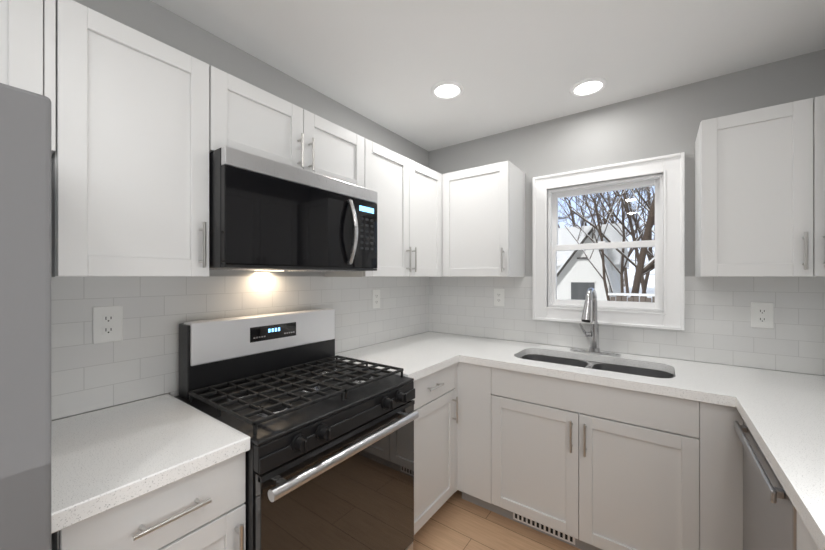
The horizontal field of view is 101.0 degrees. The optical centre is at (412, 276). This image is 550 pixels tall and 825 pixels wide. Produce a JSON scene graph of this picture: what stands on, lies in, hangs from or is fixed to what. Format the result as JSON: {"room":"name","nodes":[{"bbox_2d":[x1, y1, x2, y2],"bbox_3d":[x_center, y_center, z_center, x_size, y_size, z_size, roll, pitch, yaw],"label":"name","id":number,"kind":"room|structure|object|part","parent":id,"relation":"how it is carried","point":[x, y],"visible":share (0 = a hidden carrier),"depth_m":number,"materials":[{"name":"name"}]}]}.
{"room":"kitchen","nodes":[
{"label":"kitchen","id":0,"kind":"room"},
{"bbox_2d":[51,0,428,420],"bbox_3d":[-1.281,0.160,1.002,0.120,2.420,4.955,0,0,36],"label":"wall","id":1,"kind":"structure","parent":0,"point":[159,23],"depth_m":1.57,"materials":[{"name":"grey paint"}]},
{"bbox_2d":[0,0,63,155],"bbox_3d":[-1.184,-0.522,0.755,0.323,0.406,0.500,0,0,36],"label":"upper cabinet","id":2,"kind":"object","parent":1,"relation":"attached to","point":[31,31],"depth_m":0.84,"materials":[{"name":"white wood"}]},
{"bbox_2d":[51,0,215,276],"bbox_3d":[-0.935,-0.362,1.098,0.323,0.726,0.385,0,0,36],"label":"upper cabinet","id":3,"kind":"object","parent":1,"relation":"attached to","point":[143,126],"depth_m":0.99,"materials":[{"name":"white wood"}]},
{"bbox_2d":[51,276,428,419],"bbox_3d":[-0.533,0.283,1.923,0.008,0.574,2.285,0,0,36],"label":"tile","id":4,"kind":"structure","parent":1,"relation":"attached to","point":[140,360],"depth_m":1.32,"materials":[{"name":"white tile"}]},
{"bbox_2d":[93,305,122,343],"bbox_3d":[-1.059,0.165,1.184,0.008,0.126,0.080,0,0,36],"label":"electrical outlet","id":5,"kind":"object","parent":4,"relation":"attached to","point":[107,323],"visible":1,"depth_m":1.18,"materials":[{"name":"white plastic"}]},
{"bbox_2d":[372,290,379,308],"bbox_3d":[-0.245,0.150,2.304,0.008,0.126,0.080,0,0,36],"label":"electrical outlet","id":6,"kind":"object","parent":4,"relation":"attached to","point":[375,298],"visible":1,"depth_m":2.29,"materials":[{"name":"white plastic"}]},
{"bbox_2d":[216,68,319,173],"bbox_3d":[-0.693,-0.579,1.431,0.323,0.293,0.433,0,0,36],"label":"upper cabinet","id":7,"kind":"object","parent":1,"relation":"attached to","point":[251,119],"depth_m":1.33,"materials":[{"name":"white wood"}]},
{"bbox_2d":[209,146,377,271],"bbox_3d":[-0.538,-0.229,1.515,0.474,0.402,0.745,0,0,36],"label":"microwave","id":8,"kind":"object","parent":7,"relation":"attached to","point":[265,214],"visible":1,"depth_m":1.28,"materials":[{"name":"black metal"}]},
{"bbox_2d":[320,117,367,188],"bbox_3d":[-0.506,-0.579,1.688,0.323,0.293,0.433,0,0,36],"label":"upper cabinet","id":9,"kind":"object","parent":1,"relation":"attached to","point":[343,152],"depth_m":1.66,"materials":[{"name":"white wood"}]},
{"bbox_2d":[324,140,403,276],"bbox_3d":[-0.247,-0.362,2.045,0.323,0.726,0.445,0,0,36],"label":"upper cabinet","id":10,"kind":"object","parent":1,"relation":"attached to","point":[385,166],"depth_m":1.93,"materials":[{"name":"white wood"}]},
{"bbox_2d":[404,157,443,276],"bbox_3d":[-0.024,-0.362,2.302,0.382,0.726,0.463,0,0,36],"label":"upper cabinet","id":11,"kind":"object","parent":1,"relation":"attached to","point":[423,186],"depth_m":2.22,"materials":[{"name":"white wood"}]},
{"bbox_2d":[824,95,824,276],"bbox_3d":[1.606,-0.362,1.034,0.323,0.726,0.437,0,0,36],"label":"upper cabinet","id":12,"kind":"object","parent":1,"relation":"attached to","point":[824,95],"depth_m":1.35,"materials":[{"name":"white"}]},
{"bbox_2d":[150,0,824,150],"bbox_3d":[-0.262,-1.080,0.243,2.720,0.060,4.985,0,0,36],"label":"ceiling","id":13,"kind":"structure","parent":0,"point":[508,65],"depth_m":1.56,"materials":[{"name":"white paint"}]},
{"bbox_2d":[431,81,463,99],"bbox_3d":[0.195,-1.045,1.910,0.184,0.010,0.184,0,0,36],"label":"recessed light","id":14,"kind":"object","parent":13,"relation":"in","point":[445,90],"visible":1,"depth_m":1.90,"materials":[{"name":"white plastic"}]},
{"bbox_2d":[570,77,606,96],"bbox_3d":[0.970,-1.045,1.879,0.184,0.010,0.184,0,0,36],"label":"recessed light","id":15,"kind":"object","parent":13,"relation":"in","point":[588,86],"visible":1,"depth_m":1.87,"materials":[{"name":"white plastic"}]},
{"bbox_2d":[413,490,580,549],"bbox_3d":[-0.262,1.400,0.243,2.720,0.060,4.985,0,0,36],"label":"floor","id":16,"kind":"structure","parent":0,"point":[455,521],"depth_m":1.81,"materials":[{"name":"brown wood"}]},
{"bbox_2d":[0,83,50,549],"bbox_3d":[-1.121,0.530,0.438,0.741,1.680,0.830,0,0,36],"label":"fridge","id":17,"kind":"object","parent":16,"relation":"on","point":[25,319],"visible":1,"depth_m":0.56,"materials":[{"name":"grey metal"}]},
{"bbox_2d":[51,394,249,549],"bbox_3d":[-0.824,0.913,0.990,0.628,0.914,0.397,0,0,36],"label":"base cabinet","id":18,"kind":"object","parent":16,"relation":"on","point":[160,472],"depth_m":0.87,"materials":[{"name":"white stone"}]},
{"bbox_2d":[174,308,418,549],"bbox_3d":[-0.439,0.773,1.421,0.678,1.194,0.749,0,0,36],"label":"range","id":19,"kind":"object","parent":16,"relation":"on","point":[330,459],"visible":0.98,"depth_m":1.30,"materials":[{"name":"black metal"}]},
{"bbox_2d":[335,343,458,534],"bbox_3d":[-0.127,0.913,1.950,0.628,0.914,0.470,0,0,36],"label":"base cabinet","id":20,"kind":"object","parent":16,"relation":"on","point":[435,374],"depth_m":1.85,"materials":[{"name":"white wood"}]},
{"bbox_2d":[383,287,734,549],"bbox_3d":[0.663,0.716,2.065,1.770,1.309,0.645,0,0,36],"label":"cabinet","id":21,"kind":"object","parent":16,"relation":"on","point":[593,447],"depth_m":1.64,"materials":[{"name":"white wood"}]},
{"bbox_2d":[570,287,620,356],"bbox_3d":[1.040,0.258,1.968,0.270,0.394,0.235,0,0,36],"label":"faucet","id":22,"kind":"object","parent":21,"relation":"on","point":[594,350],"depth_m":2.02,"materials":[{"name":"silver metal"}]},
{"bbox_2d":[734,420,796,549],"bbox_3d":[1.306,0.934,0.886,0.619,0.871,0.604,0,0,36],"label":"dishwasher","id":23,"kind":"object","parent":16,"relation":"on","point":[769,516],"visible":0.54,"depth_m":1.02,"materials":[{"name":"grey metal"}]},
{"bbox_2d":[719,366,824,549],"bbox_3d":[0.961,0.913,0.421,0.646,0.914,2.955,0,0,36],"label":"base cabinet","id":24,"kind":"object","parent":16,"relation":"on","point":[784,412],"depth_m":1.17,"materials":[{"name":"white stone"}]},
{"bbox_2d":[429,49,824,375],"bbox_3d":[1.159,0.160,2.199,2.420,2.420,0.150,0,0,36],"label":"wall","id":25,"kind":"structure","parent":0,"point":[665,122],"depth_m":1.98,"materials":[{"name":"grey paint"}]},
{"bbox_2d":[444,161,524,276],"bbox_3d":[0.472,-0.362,2.367,0.500,0.726,0.380,0,0,36],"label":"upper cabinet","id":26,"kind":"object","parent":25,"relation":"attached to","point":[484,206],"depth_m":2.24,"materials":[{"name":"white wood"}]},
{"bbox_2d":[533,152,684,330],"bbox_3d":[1.201,-0.193,2.156,0.811,0.969,0.190,0,0,36],"label":"window","id":27,"kind":"structure","parent":25,"relation":"in","point":[671,169],"depth_m":2.05,"materials":[{"name":"white wood"}]},
{"bbox_3d":[1.200,-0.197,2.155,0.621,0.771,0.103,0,0,36],"label":"window sash","id":28,"kind":"part","parent":27,"relation":"part of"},
{"bbox_2d":[429,276,824,375],"bbox_3d":[1.112,0.225,2.135,2.404,0.458,0.008,0,0,36],"label":"tile","id":29,"kind":"structure","parent":25,"relation":"attached to","point":[719,329],"depth_m":1.82,"materials":[{"name":"white tile"}]},
{"bbox_2d":[494,289,503,305],"bbox_3d":[0.630,0.150,2.475,0.080,0.126,0.008,0,0,36],"label":"electrical outlet","id":30,"kind":"object","parent":29,"relation":"attached to","point":[498,297],"visible":1,"depth_m":2.47,"materials":[{"name":"white plastic"}]},
{"bbox_2d":[751,302,773,328],"bbox_3d":[1.726,0.190,1.679,0.080,0.126,0.008,0,0,36],"label":"electrical outlet","id":31,"kind":"object","parent":29,"relation":"attached to","point":[762,315],"visible":1,"depth_m":1.68,"materials":[{"name":"white plastic"}]},
{"bbox_2d":[695,95,823,276],"bbox_3d":[1.595,-0.362,1.586,0.407,0.726,0.323,0,0,36],"label":"upper cabinet","id":32,"kind":"object","parent":25,"relation":"attached to","point":[759,173],"depth_m":1.46,"materials":[{"name":"white wood"}]},
{"label":"outside","id":33,"kind":"structure","parent":0,"visible":0},
{"bbox_2d":[558,186,654,286],"bbox_3d":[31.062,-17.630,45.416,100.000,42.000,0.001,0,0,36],"label":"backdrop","id":34,"kind":"structure","parent":33,"point":[632,257],"depth_m":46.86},
{"bbox_2d":[624,287,654,301],"bbox_3d":[20.096,1.420,30.322,80.000,0.100,67.315,0,0,36],"label":"ground","id":35,"kind":"structure","parent":33,"point":[649,290],"depth_m":31.72,"materials":[{"name":"white snow"}]},
{"bbox_2d":[557,223,628,300],"bbox_3d":[6.523,-0.655,18.820,8.800,4.050,7.280,0,0,36],"label":"house","id":36,"kind":"structure","parent":35,"relation":"on","point":[612,256],"depth_m":14.44,"materials":[{"name":"white"}]},
{"bbox_2d":[558,186,654,301],"bbox_3d":[9.617,-9.846,22.557,23.071,22.589,32.261,0,0,36],"label":"trees","id":37,"kind":"object","parent":35,"relation":"on","point":[639,266],"depth_m":12.24,"materials":[{"name":"brown plant"}]},
{"bbox_2d":[608,293,654,301],"bbox_3d":[6.788,0.890,7.454,4.350,0.960,0.100,0,0,36],"label":"fence","id":38,"kind":"object","parent":35,"relation":"on","point":[625,295],"depth_m":8.40,"materials":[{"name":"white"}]}
]}

